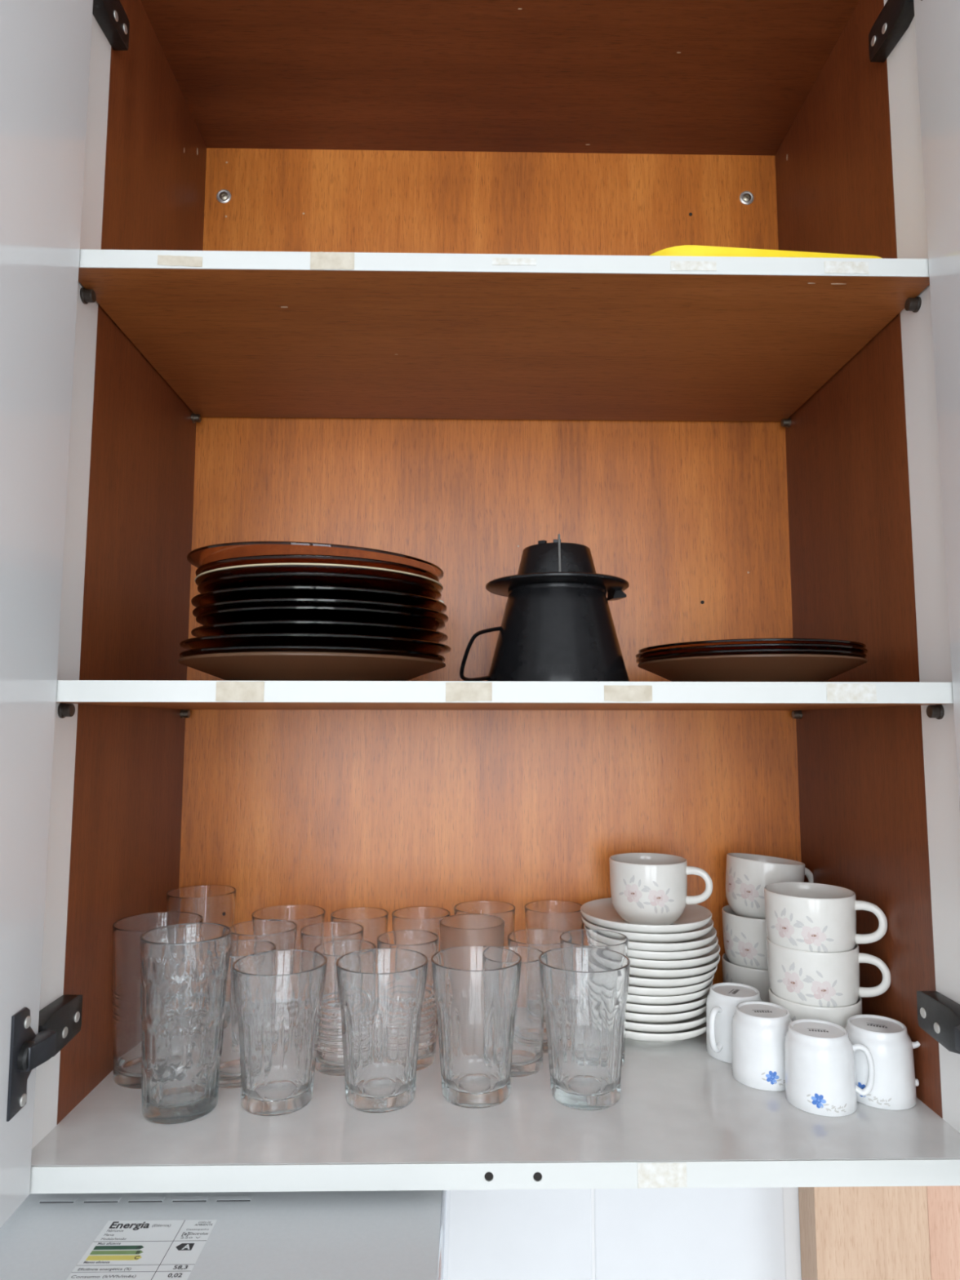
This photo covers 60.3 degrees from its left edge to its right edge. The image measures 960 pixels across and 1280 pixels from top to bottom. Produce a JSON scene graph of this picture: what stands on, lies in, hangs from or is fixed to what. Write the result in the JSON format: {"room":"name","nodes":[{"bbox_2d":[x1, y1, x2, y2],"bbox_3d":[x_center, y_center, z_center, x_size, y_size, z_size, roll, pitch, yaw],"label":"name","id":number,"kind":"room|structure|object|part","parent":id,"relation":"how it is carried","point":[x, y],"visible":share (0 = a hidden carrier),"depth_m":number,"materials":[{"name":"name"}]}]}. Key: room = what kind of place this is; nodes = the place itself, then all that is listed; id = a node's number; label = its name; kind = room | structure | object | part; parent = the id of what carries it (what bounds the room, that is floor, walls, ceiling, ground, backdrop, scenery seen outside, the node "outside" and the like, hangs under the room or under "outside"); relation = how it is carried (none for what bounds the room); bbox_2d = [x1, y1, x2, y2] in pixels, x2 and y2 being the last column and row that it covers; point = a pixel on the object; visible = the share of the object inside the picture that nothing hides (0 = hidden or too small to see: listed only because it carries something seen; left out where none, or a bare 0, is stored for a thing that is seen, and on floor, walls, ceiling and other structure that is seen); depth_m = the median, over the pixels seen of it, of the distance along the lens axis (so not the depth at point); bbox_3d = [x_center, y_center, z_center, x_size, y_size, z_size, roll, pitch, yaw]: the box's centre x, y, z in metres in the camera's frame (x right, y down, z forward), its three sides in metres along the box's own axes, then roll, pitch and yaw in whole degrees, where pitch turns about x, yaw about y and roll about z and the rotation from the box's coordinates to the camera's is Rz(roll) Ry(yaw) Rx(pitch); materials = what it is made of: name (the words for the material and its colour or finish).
{"room":"kitchen","nodes":[
{"label":"kitchen","id":0,"kind":"room"},
{"bbox_2d":[448,1186,801,1279],"bbox_3d":[-0.087,0.488,0.964,3.800,2.750,0.101,0,-6,-1],"label":"wall","id":1,"kind":"structure","parent":0,"point":[683,1233],"depth_m":0.90,"materials":[{"name":"white tile"}]},
{"bbox_2d":[0,0,959,1228],"bbox_3d":[0.021,-0.133,0.636,0.734,1.054,0.674,0,-6,-1],"label":"upper cabinet","id":2,"kind":"object","parent":1,"relation":"attached to","point":[375,274],"visible":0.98,"depth_m":0.81,"materials":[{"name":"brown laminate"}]},
{"bbox_3d":[-0.315,0.288,0.570,0.002,0.068,0.036,0,-6,-3],"label":"door plate","id":3,"kind":"part","parent":2,"relation":"part of","materials":[{"name":"black metal"}]},
{"bbox_3d":[-0.310,0.288,0.581,0.012,0.016,0.039,0,-6,-1],"label":"hinge arm","id":4,"kind":"part","parent":2,"relation":"part of","materials":[{"name":"black metal"}]},
{"bbox_3d":[-0.315,-0.151,0.465,0.017,1.054,0.344,0,-6,-3],"label":"door","id":5,"kind":"part","parent":2,"relation":"part of","materials":[{"name":"grey laminate"}]},
{"bbox_2d":[112,911,203,1088],"bbox_3d":[-0.293,0.323,0.748,0.077,0.133,0.077,0,-6,-1],"label":"tumbler","id":6,"kind":"object","parent":2,"relation":"on","point":[127,931],"visible":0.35,"depth_m":0.72,"materials":[{"name":"clear glass"}]},
{"bbox_2d":[139,922,231,1124],"bbox_3d":[-0.245,0.313,0.683,0.072,0.139,0.072,1,-6,-10],"label":"tumbler","id":7,"kind":"object","parent":2,"relation":"on","point":[184,966],"visible":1,"depth_m":0.66,"materials":[{"name":"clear glass"}]},
{"bbox_2d":[166,884,235,927],"bbox_3d":[-0.294,0.333,0.868,0.070,0.136,0.070,0,-6,-1],"label":"tumbler","id":8,"kind":"object","parent":2,"relation":"on","point":[215,904],"visible":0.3,"depth_m":0.85,"materials":[{"name":"clear glass"}]},
{"bbox_2d":[216,189,231,203],"bbox_3d":[-0.311,-0.539,1.005,0.018,0.018,0.002,0,-6,-1],"label":"washer","id":9,"kind":"object","parent":2,"relation":"in","point":[223,196],"depth_m":1.00,"materials":[{"name":"silver metal"}]},
{"bbox_2d":[0,1190,450,1279],"bbox_3d":[-0.333,0.453,0.640,0.616,0.112,0.475,0,-6,-1],"label":"range hood","id":10,"kind":"object","parent":2,"relation":"attached to","point":[400,1234],"visible":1,"depth_m":0.56,"materials":[{"name":"silver metal"}]},
{"bbox_3d":[-0.027,0.459,0.647,0.004,0.098,0.468,0,-6,-1],"label":"trim","id":11,"kind":"part","parent":10,"relation":"part of","materials":[{"name":"white metal"}]},
{"bbox_2d":[218,939,275,1088],"bbox_3d":[-0.214,0.334,0.743,0.058,0.111,0.058,0,-6,-1],"label":"tumbler","id":12,"kind":"object","parent":2,"relation":"on","point":[229,1071],"visible":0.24,"depth_m":0.71,"materials":[{"name":"clear glass"}]},
{"bbox_2d":[230,919,297,950],"bbox_3d":[-0.213,0.338,0.805,0.066,0.114,0.066,0,-6,-1],"label":"tumbler","id":13,"kind":"object","parent":2,"relation":"on","point":[282,933],"visible":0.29,"depth_m":0.82,"materials":[{"name":"clear glass"}]},
{"bbox_2d":[231,949,327,1115],"bbox_3d":[-0.169,0.328,0.695,0.078,0.112,0.078,1,-6,-7],"label":"tumbler","id":14,"kind":"object","parent":2,"relation":"on","point":[278,994],"visible":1,"depth_m":0.67,"materials":[{"name":"clear glass"}]},
{"bbox_2d":[251,904,325,950],"bbox_3d":[-0.204,0.346,0.877,0.077,0.112,0.077,0,-6,-1],"label":"tumbler","id":15,"kind":"object","parent":2,"relation":"on","point":[302,915],"visible":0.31,"depth_m":0.91,"materials":[{"name":"clear glass"}]},
{"bbox_2d":[177,651,445,680],"bbox_3d":[-0.151,0.033,0.760,0.239,0.023,0.239,0,-6,-1],"label":"plate","id":16,"kind":"object","parent":2,"relation":"on","point":[257,665],"visible":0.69,"depth_m":0.68,"materials":[{"name":"orange glass"}]},
{"bbox_2d":[179,644,444,662],"bbox_3d":[-0.151,0.026,0.761,0.238,0.021,0.238,0,-6,-1],"label":"plate","id":17,"kind":"object","parent":16,"relation":"on","point":[247,648],"visible":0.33,"depth_m":0.66,"materials":[{"name":"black glass"}]},
{"bbox_2d":[179,632,450,655],"bbox_3d":[-0.148,0.018,0.762,0.243,0.023,0.243,0,-6,-1],"label":"plate","id":18,"kind":"object","parent":17,"relation":"on","point":[255,638],"visible":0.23,"depth_m":0.66,"materials":[{"name":"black glass"}]},
{"bbox_2d":[191,619,448,643],"bbox_3d":[-0.145,0.009,0.763,0.231,0.027,0.231,0,-6,-1],"label":"plate","id":19,"kind":"object","parent":18,"relation":"on","point":[277,625],"visible":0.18,"depth_m":0.67,"materials":[{"name":"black glass"}]},
{"bbox_2d":[195,604,444,631],"bbox_3d":[-0.144,-0.001,0.764,0.225,0.031,0.225,0,-6,-1],"label":"plate","id":20,"kind":"object","parent":19,"relation":"on","point":[297,611],"visible":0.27,"depth_m":0.67,"materials":[{"name":"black glass"}]},
{"bbox_2d":[192,597,448,622],"bbox_3d":[-0.144,-0.007,0.765,0.231,0.030,0.231,0,-6,-1],"label":"plate","id":21,"kind":"object","parent":20,"relation":"on","point":[199,610],"visible":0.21,"depth_m":0.67,"materials":[{"name":"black glass"}]},
{"bbox_2d":[191,585,447,613],"bbox_3d":[-0.146,-0.016,0.766,0.231,0.032,0.231,0,-6,-1],"label":"plate","id":22,"kind":"object","parent":21,"relation":"on","point":[268,591],"visible":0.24,"depth_m":0.67,"materials":[{"name":"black glass"}]},
{"bbox_2d":[197,571,441,600],"bbox_3d":[-0.146,-0.026,0.767,0.221,0.036,0.221,0,-6,-1],"label":"plate","id":23,"kind":"object","parent":22,"relation":"on","point":[278,578],"visible":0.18,"depth_m":0.67,"materials":[{"name":"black glass"}]},
{"bbox_2d":[194,562,443,592],"bbox_3d":[-0.147,-0.033,0.767,0.225,0.036,0.225,0,-6,-1],"label":"plate","id":24,"kind":"object","parent":23,"relation":"on","point":[282,566],"visible":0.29,"depth_m":0.67,"materials":[{"name":"glass"}]},
{"bbox_2d":[195,554,439,582],"bbox_3d":[-0.148,-0.040,0.768,0.221,0.036,0.221,0,-6,-1],"label":"plate","id":25,"kind":"object","parent":24,"relation":"on","point":[277,558],"visible":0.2,"depth_m":0.67,"materials":[{"name":"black glass"}]},
{"bbox_2d":[186,541,444,580],"bbox_3d":[-0.150,-0.053,0.769,0.232,0.037,0.232,-4,-7,33],"label":"plate","id":26,"kind":"object","parent":25,"relation":"on","point":[199,557],"visible":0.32,"depth_m":0.67,"materials":[{"name":"orange glass"}]},
{"bbox_2d":[300,921,364,951],"bbox_3d":[-0.149,0.344,0.826,0.063,0.107,0.063,0,-6,-1],"label":"tumbler","id":27,"kind":"object","parent":2,"relation":"on","point":[312,935],"visible":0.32,"depth_m":0.85,"materials":[{"name":"clear glass"}]},
{"bbox_2d":[314,939,376,1075],"bbox_3d":[-0.126,0.339,0.767,0.057,0.105,0.057,3,-6,-23],"label":"tumbler","id":28,"kind":"object","parent":2,"relation":"on","point":[330,1055],"visible":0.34,"depth_m":0.74,"materials":[{"name":"clear glass"}]},
{"bbox_2d":[330,906,388,948],"bbox_3d":[-0.130,0.349,0.886,0.062,0.109,0.062,0,-6,-1],"label":"tumbler","id":29,"kind":"object","parent":2,"relation":"on","point":[375,921],"visible":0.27,"depth_m":0.88,"materials":[{"name":"clear glass"}]},
{"bbox_2d":[335,947,428,1112],"bbox_3d":[-0.083,0.329,0.700,0.078,0.112,0.078,2,-6,-16],"label":"tumbler","id":30,"kind":"object","parent":2,"relation":"on","point":[381,991],"visible":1,"depth_m":0.67,"materials":[{"name":"clear glass"}]},
{"bbox_2d":[377,929,439,1070],"bbox_3d":[-0.068,0.337,0.777,0.058,0.112,0.058,-2,-6,21],"label":"tumbler","id":31,"kind":"object","parent":2,"relation":"on","point":[424,942],"visible":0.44,"depth_m":0.76,"materials":[{"name":"clear glass"}]},
{"bbox_2d":[391,906,449,1024],"bbox_3d":[-0.064,0.349,0.887,0.063,0.110,0.063,0,-6,-1],"label":"tumbler","id":32,"kind":"object","parent":2,"relation":"on","point":[421,917],"visible":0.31,"depth_m":0.88,"materials":[{"name":"clear glass"}]},
{"bbox_2d":[439,914,504,951],"bbox_3d":[-0.008,0.337,0.813,0.064,0.118,0.064,0,-6,-1],"label":"tumbler","id":33,"kind":"object","parent":2,"relation":"on","point":[460,930],"visible":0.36,"depth_m":0.80,"materials":[{"name":"clear glass"}]},
{"bbox_2d":[431,945,521,1108],"bbox_3d":[-0.003,0.330,0.708,0.078,0.112,0.078,1,-6,-10],"label":"tumbler","id":34,"kind":"object","parent":2,"relation":"on","point":[476,988],"visible":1,"depth_m":0.68,"materials":[{"name":"clear glass"}]},
{"bbox_2d":[453,900,515,946],"bbox_3d":[0.005,0.344,0.879,0.066,0.118,0.066,0,-6,-1],"label":"tumbler","id":35,"kind":"object","parent":2,"relation":"on","point":[505,911],"visible":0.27,"depth_m":0.90,"materials":[{"name":"clear glass"}]},
{"bbox_3d":[0.015,-0.097,0.969,0.700,1.014,0.004,0,-6,-1],"label":"panel","id":36,"kind":"part","parent":2,"relation":"part of","materials":[{"name":"brown wood"}]},
{"bbox_3d":[0.017,0.400,0.754,0.704,0.018,0.323,0,-6,-1],"label":"panel","id":37,"kind":"part","parent":2,"relation":"part of","materials":[{"name":"white laminate"}]},
{"bbox_3d":[0.018,-0.626,0.858,0.700,0.017,0.324,0,-6,-1],"label":"panel","id":38,"kind":"part","parent":2,"relation":"part of","materials":[{"name":"brown wood"}]},
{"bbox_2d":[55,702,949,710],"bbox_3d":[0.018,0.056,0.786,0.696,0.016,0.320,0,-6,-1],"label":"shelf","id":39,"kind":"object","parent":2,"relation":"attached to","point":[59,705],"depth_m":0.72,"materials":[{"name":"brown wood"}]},
{"bbox_2d":[78,267,929,422],"bbox_3d":[0.018,-0.285,0.821,0.696,0.015,0.320,0,-6,-1],"label":"shelf","id":40,"kind":"object","parent":2,"relation":"attached to","point":[223,344],"depth_m":0.77,"materials":[{"name":"brown wood"}]},
{"bbox_2d":[498,946,544,1076],"bbox_3d":[0.032,0.342,0.765,0.058,0.099,0.058,0,-6,-1],"label":"tumbler","id":41,"kind":"object","parent":2,"relation":"on","point":[527,1055],"visible":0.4,"depth_m":0.74,"materials":[{"name":"clear glass"}]},
{"bbox_2d":[507,928,564,1053],"bbox_3d":[0.059,0.346,0.820,0.064,0.102,0.064,0,-6,-1],"label":"tumbler","id":42,"kind":"object","parent":2,"relation":"on","point":[542,940],"visible":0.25,"depth_m":0.85,"materials":[{"name":"clear glass"}]},
{"bbox_2d":[459,582,630,681],"bbox_3d":[0.070,-0.001,0.761,0.132,0.091,0.133,-5,-8,41],"label":"jug","id":43,"kind":"object","parent":2,"relation":"on","point":[549,632],"visible":0.76,"depth_m":0.72,"materials":[{"name":"black plastic"}]},
{"bbox_3d":[0.004,0.012,0.755,0.045,0.052,0.012,1,-6,-5],"label":"handle","id":44,"kind":"part","parent":43,"relation":"part of","materials":[{"name":"black plastic"}]},
{"bbox_2d":[485,533,629,600],"bbox_3d":[0.071,-0.065,0.768,0.132,0.053,0.132,0,-6,-1],"label":"coffee dripper","id":45,"kind":"object","parent":43,"relation":"on","point":[557,562],"visible":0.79,"depth_m":0.74,"materials":[{"name":"black plastic"}]},
{"bbox_2d":[524,900,583,932],"bbox_3d":[0.080,0.345,0.885,0.064,0.117,0.064,0,-6,-1],"label":"tumbler","id":46,"kind":"object","parent":2,"relation":"on","point":[562,916],"visible":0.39,"depth_m":0.87,"materials":[{"name":"clear glass"}]},
{"bbox_2d":[538,946,630,1110],"bbox_3d":[0.089,0.329,0.705,0.078,0.112,0.078,0,-6,-4],"label":"tumbler","id":47,"kind":"object","parent":2,"relation":"on","point":[584,990],"visible":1,"depth_m":0.68,"materials":[{"name":"clear glass"}]},
{"bbox_2d":[559,928,628,1067],"bbox_3d":[0.107,0.337,0.775,0.064,0.112,0.064,0,-6,-1],"label":"tumbler","id":48,"kind":"object","parent":2,"relation":"on","point":[618,942],"visible":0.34,"depth_m":0.80,"materials":[{"name":"clear glass"}]},
{"bbox_2d":[625,1022,706,1042],"bbox_3d":[0.172,0.391,0.850,0.135,0.020,0.135,1,-6,-7],"label":"saucer","id":49,"kind":"object","parent":2,"relation":"on","point":[699,1030],"visible":0.28,"depth_m":0.79,"materials":[{"name":"white ceramic"}]},
{"bbox_2d":[626,1011,706,1032],"bbox_3d":[0.171,0.382,0.852,0.135,0.020,0.135,-3,-7,31],"label":"saucer","id":50,"kind":"object","parent":49,"relation":"on","point":[698,1020],"visible":0.3,"depth_m":0.79,"materials":[{"name":"white ceramic"}]},
{"bbox_2d":[626,1003,706,1023],"bbox_3d":[0.170,0.374,0.855,0.135,0.020,0.135,-3,-6,25],"label":"saucer","id":51,"kind":"object","parent":50,"relation":"on","point":[634,1017],"visible":0.27,"depth_m":0.79,"materials":[{"name":"white ceramic"}]},
{"bbox_2d":[626,991,709,1014],"bbox_3d":[0.171,0.366,0.855,0.135,0.020,0.135,-2,-6,19],"label":"saucer","id":52,"kind":"object","parent":51,"relation":"on","point":[680,1007],"visible":0.27,"depth_m":0.80,"materials":[{"name":"white ceramic"}]},
{"bbox_2d":[626,981,712,1005],"bbox_3d":[0.171,0.358,0.856,0.135,0.020,0.135,4,-7,-36],"label":"saucer","id":53,"kind":"object","parent":52,"relation":"on","point":[632,999],"visible":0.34,"depth_m":0.80,"materials":[{"name":"white ceramic"}]},
{"bbox_2d":[627,974,714,996],"bbox_3d":[0.172,0.349,0.855,0.135,0.020,0.135,-1,-6,11],"label":"saucer","id":54,"kind":"object","parent":53,"relation":"on","point":[648,992],"visible":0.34,"depth_m":0.79,"materials":[{"name":"white ceramic"}]},
{"bbox_2d":[628,964,717,988],"bbox_3d":[0.176,0.341,0.856,0.135,0.020,0.135,-2,-6,19],"label":"saucer","id":55,"kind":"object","parent":54,"relation":"on","point":[633,981],"visible":0.27,"depth_m":0.80,"materials":[{"name":"white ceramic"}]},
{"bbox_2d":[629,954,719,979],"bbox_3d":[0.179,0.333,0.858,0.135,0.020,0.135,5,-8,-40],"label":"saucer","id":56,"kind":"object","parent":55,"relation":"on","point":[692,971],"visible":0.29,"depth_m":0.80,"materials":[{"name":"white ceramic"}]},
{"bbox_2d":[628,943,719,969],"bbox_3d":[0.180,0.325,0.859,0.135,0.020,0.135,-1,-6,14],"label":"saucer","id":57,"kind":"object","parent":56,"relation":"on","point":[699,961],"visible":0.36,"depth_m":0.80,"materials":[{"name":"white ceramic"}]},
{"bbox_2d":[627,935,718,960],"bbox_3d":[0.178,0.316,0.860,0.135,0.020,0.135,1,-6,-6],"label":"saucer","id":58,"kind":"object","parent":57,"relation":"on","point":[644,955],"visible":0.22,"depth_m":0.80,"materials":[{"name":"white ceramic"}]},
{"bbox_2d":[583,924,716,951],"bbox_3d":[0.176,0.308,0.859,0.135,0.020,0.135,-5,-8,42],"label":"saucer","id":59,"kind":"object","parent":58,"relation":"on","point":[705,940],"visible":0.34,"depth_m":0.80,"materials":[{"name":"white ceramic"}]},
{"bbox_2d":[582,915,713,943],"bbox_3d":[0.174,0.300,0.862,0.135,0.020,0.135,0,-6,0],"label":"saucer","id":60,"kind":"object","parent":59,"relation":"on","point":[633,937],"visible":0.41,"depth_m":0.80,"materials":[{"name":"white ceramic"}]},
{"bbox_2d":[580,897,712,933],"bbox_3d":[0.172,0.292,0.862,0.135,0.020,0.135,-1,-6,15],"label":"saucer","id":61,"kind":"object","parent":60,"relation":"on","point":[602,913],"visible":0.62,"depth_m":0.85,"materials":[{"name":"white ceramic"}]},
{"bbox_2d":[608,853,712,925],"bbox_3d":[0.183,0.262,0.869,0.094,0.064,0.080,2,-6,-16],"label":"cup","id":62,"kind":"object","parent":61,"relation":"on","point":[646,888],"visible":0.99,"depth_m":0.84,"materials":[{"name":"white ceramic"}]},
{"bbox_2d":[618,875,674,913],"bbox_3d":[0.167,0.256,0.836,0.056,0.038,0.012,-2,-6,16],"label":"print","id":63,"kind":"object","parent":62,"relation":"attached to","point":[637,894],"depth_m":0.83,"materials":[{"name":"pink"}]},
{"bbox_3d":[0.225,0.253,0.850,0.028,0.039,0.009,-2,-6,21],"label":"handle","id":64,"kind":"part","parent":62,"relation":"part of","materials":[{"name":"white ceramic"}]},
{"bbox_2d":[706,982,763,1063],"bbox_3d":[0.242,0.365,0.792,0.061,0.058,0.056,0,-6,-1],"label":"cup","id":65,"kind":"object","parent":2,"relation":"on","point":[722,998],"visible":0.64,"depth_m":0.78,"materials":[{"name":"white ceramic"}]},
{"bbox_3d":[0.220,0.363,0.771,0.018,0.041,0.006,5,-8,-41],"label":"handle","id":66,"kind":"part","parent":65,"relation":"part of","materials":[{"name":"white ceramic"}]},
{"bbox_2d":[721,953,769,1002],"bbox_3d":[0.302,0.372,0.883,0.080,0.064,0.094,-3,-6,24],"label":"cup","id":67,"kind":"object","parent":2,"relation":"on","point":[758,979],"visible":0.12,"depth_m":0.85,"materials":[{"name":"white ceramic"}]},
{"bbox_2d":[721,904,768,969],"bbox_3d":[0.303,0.322,0.888,0.080,0.064,0.094,-3,-6,24],"label":"cup","id":68,"kind":"object","parent":67,"relation":"on","point":[744,939],"visible":0.5,"depth_m":0.85,"materials":[{"name":"white ceramic"}]},
{"bbox_2d":[723,924,764,966],"bbox_3d":[0.271,0.318,0.865,0.012,0.038,0.056,3,-7,-30],"label":"print","id":69,"kind":"object","parent":68,"relation":"attached to","point":[744,944],"depth_m":0.85,"materials":[{"name":"pink"}]},
{"bbox_2d":[725,853,813,919],"bbox_3d":[0.311,0.267,0.888,0.092,0.070,0.082,-2,-6,20],"label":"cup","id":70,"kind":"object","parent":68,"relation":"on","point":[747,875],"visible":0.66,"depth_m":0.86,"materials":[{"name":"white ceramic"}]},
{"bbox_2d":[725,866,764,908],"bbox_3d":[0.276,0.260,0.872,0.012,0.038,0.056,10,-9,-29],"label":"print","id":71,"kind":"object","parent":70,"relation":"attached to","point":[744,886],"depth_m":0.86,"materials":[{"name":"pink"}]},
{"bbox_3d":[0.354,0.268,0.905,0.028,0.039,0.009,8,-8,-17],"label":"handle","id":72,"kind":"part","parent":70,"relation":"part of","materials":[{"name":"white ceramic"}]},
{"bbox_2d":[739,191,754,204],"bbox_3d":[0.328,-0.544,1.017,0.018,0.018,0.002,0,-6,-1],"label":"washer","id":73,"kind":"object","parent":2,"relation":"in","point":[746,197],"depth_m":1.02,"materials":[{"name":"silver metal"}]},
{"bbox_2d":[637,653,867,681],"bbox_3d":[0.249,0.033,0.768,0.202,0.024,0.202,0,-6,-1],"label":"plate","id":74,"kind":"object","parent":2,"relation":"on","point":[747,667],"visible":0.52,"depth_m":0.70,"materials":[{"name":"orange glass"}]},
{"bbox_2d":[635,648,866,663],"bbox_3d":[0.248,0.029,0.768,0.203,0.024,0.203,0,-6,-1],"label":"plate","id":75,"kind":"object","parent":74,"relation":"on","point":[766,651],"visible":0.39,"depth_m":0.68,"materials":[{"name":"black glass"}]},
{"bbox_2d":[635,643,867,658],"bbox_3d":[0.248,0.025,0.768,0.204,0.024,0.204,0,-6,-1],"label":"plate","id":76,"kind":"object","parent":75,"relation":"on","point":[745,646],"visible":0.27,"depth_m":0.68,"materials":[{"name":"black glass"}]},
{"bbox_2d":[638,638,866,653],"bbox_3d":[0.249,0.020,0.769,0.200,0.024,0.200,0,-6,-1],"label":"plate","id":77,"kind":"object","parent":76,"relation":"on","point":[742,641],"visible":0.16,"depth_m":0.68,"materials":[{"name":"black glass"}]},
{"bbox_2d":[731,1000,792,1091],"bbox_3d":[0.253,0.360,0.738,0.055,0.058,0.055,0,-6,-1],"label":"cup","id":78,"kind":"object","parent":2,"relation":"on","point":[759,1029],"visible":0.82,"depth_m":0.72,"materials":[{"name":"white ceramic"}]},
{"bbox_2d":[760,1071,785,1085],"bbox_3d":[0.257,0.377,0.711,0.031,0.013,0.005,1,-6,-9],"label":"print","id":79,"kind":"object","parent":78,"relation":"attached to","point":[767,1077],"depth_m":0.71,"materials":[{"name":"blue"}]},
{"bbox_2d":[649,244,882,258],"bbox_3d":[0.230,-0.301,0.815,0.212,0.015,0.270,1,-6,-6],"label":"cutting board","id":80,"kind":"object","parent":2,"relation":"on","point":[685,250],"visible":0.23,"depth_m":0.68,"materials":[{"name":"yellow plastic"}]},
{"bbox_2d":[768,986,862,1028],"bbox_3d":[0.309,0.361,0.772,0.080,0.064,0.094,2,-6,-16],"label":"cup","id":81,"kind":"object","parent":2,"relation":"on","point":[838,1015],"visible":0.23,"depth_m":0.73,"materials":[{"name":"white ceramic"}]},
{"bbox_2d":[766,937,890,1007],"bbox_3d":[0.317,0.314,0.772,0.094,0.064,0.080,1,-6,-8],"label":"cup","id":82,"kind":"object","parent":81,"relation":"on","point":[815,979],"visible":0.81,"depth_m":0.74,"materials":[{"name":"white ceramic"}]},
{"bbox_2d":[777,962,843,1007],"bbox_3d":[0.294,0.308,0.741,0.056,0.038,0.012,-3,-7,29],"label":"print","id":83,"kind":"object","parent":82,"relation":"attached to","point":[809,984],"depth_m":0.74,"materials":[{"name":"pink ceramic"}]},
{"bbox_2d":[764,881,887,952],"bbox_3d":[0.316,0.267,0.776,0.094,0.064,0.080,1,-6,-8],"label":"cup","id":84,"kind":"object","parent":82,"relation":"on","point":[811,917],"visible":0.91,"depth_m":0.75,"materials":[{"name":"white ceramic"}]},
{"bbox_2d":[770,907,834,952],"bbox_3d":[0.289,0.262,0.749,0.056,0.038,0.012,-4,-7,37],"label":"print","id":85,"kind":"object","parent":84,"relation":"attached to","point":[804,929],"depth_m":0.74,"materials":[{"name":"pink"}]},
{"bbox_3d":[0.355,0.258,0.751,0.028,0.039,0.009,-3,-7,29],"label":"handle","id":86,"kind":"part","parent":84,"relation":"part of","materials":[{"name":"white ceramic"}]},
{"bbox_3d":[0.356,0.304,0.747,0.028,0.039,0.009,-3,-7,29],"label":"handle","id":87,"kind":"part","parent":82,"relation":"part of","materials":[{"name":"white ceramic"}]},
{"bbox_2d":[784,1018,875,1116],"bbox_3d":[0.287,0.355,0.693,0.062,0.058,0.056,2,-6,-21],"label":"cup","id":88,"kind":"object","parent":2,"relation":"on","point":[820,1073],"visible":1,"depth_m":0.67,"materials":[{"name":"white ceramic"}]},
{"bbox_2d":[806,1093,846,1112],"bbox_3d":[0.279,0.372,0.665,0.030,0.013,0.005,-1,-6,11],"label":"print","id":89,"kind":"object","parent":88,"relation":"attached to","point":[815,1102],"depth_m":0.66,"materials":[{"name":"blue"}]},
{"bbox_3d":[0.316,0.354,0.682,0.018,0.041,0.006,-2,-6,17],"label":"handle","id":90,"kind":"part","parent":88,"relation":"part of","materials":[{"name":"white ceramic"}]},
{"bbox_2d":[844,1014,920,1110],"bbox_3d":[0.340,0.356,0.703,0.058,0.058,0.055,0,-6,-1],"label":"cup","id":91,"kind":"object","parent":2,"relation":"on","point":[891,1046],"visible":0.87,"depth_m":0.68,"materials":[{"name":"white ceramic"}]},
{"bbox_2d":[857,1082,891,1106],"bbox_3d":[0.322,0.374,0.682,0.030,0.013,0.005,-5,-8,40],"label":"print","id":92,"kind":"object","parent":91,"relation":"attached to","point":[880,1095],"depth_m":0.68,"materials":[{"name":"blue"}]},
{"bbox_3d":[0.365,0.340,0.694,0.009,0.007,0.007,-2,-6,22],"label":"broken handle","id":93,"kind":"part","parent":91,"relation":"part of","materials":[{"name":"white ceramic"}]},
{"bbox_3d":[0.364,0.370,0.691,0.005,0.006,0.006,-2,-6,22],"label":"broken handle","id":94,"kind":"part","parent":91,"relation":"part of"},
{"bbox_3d":[0.351,-0.149,0.477,0.017,1.054,0.344,-1,-6,6],"label":"door","id":95,"kind":"part","parent":2,"relation":"part of","materials":[{"name":"grey laminate"}]},
{"bbox_3d":[0.353,0.290,0.593,0.012,0.016,0.039,0,-6,-1],"label":"hinge arm","id":96,"kind":"part","parent":2,"relation":"part of","materials":[{"name":"black metal"}]},
{"bbox_2d":[798,1186,959,1279],"bbox_3d":[0.495,0.871,0.862,0.290,0.868,0.044,0,-6,-1],"label":"wooden board","id":97,"kind":"object","parent":1,"relation":"attached to","point":[871,1233],"visible":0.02,"depth_m":0.86,"materials":[{"name":"beige wood"}]}
]}

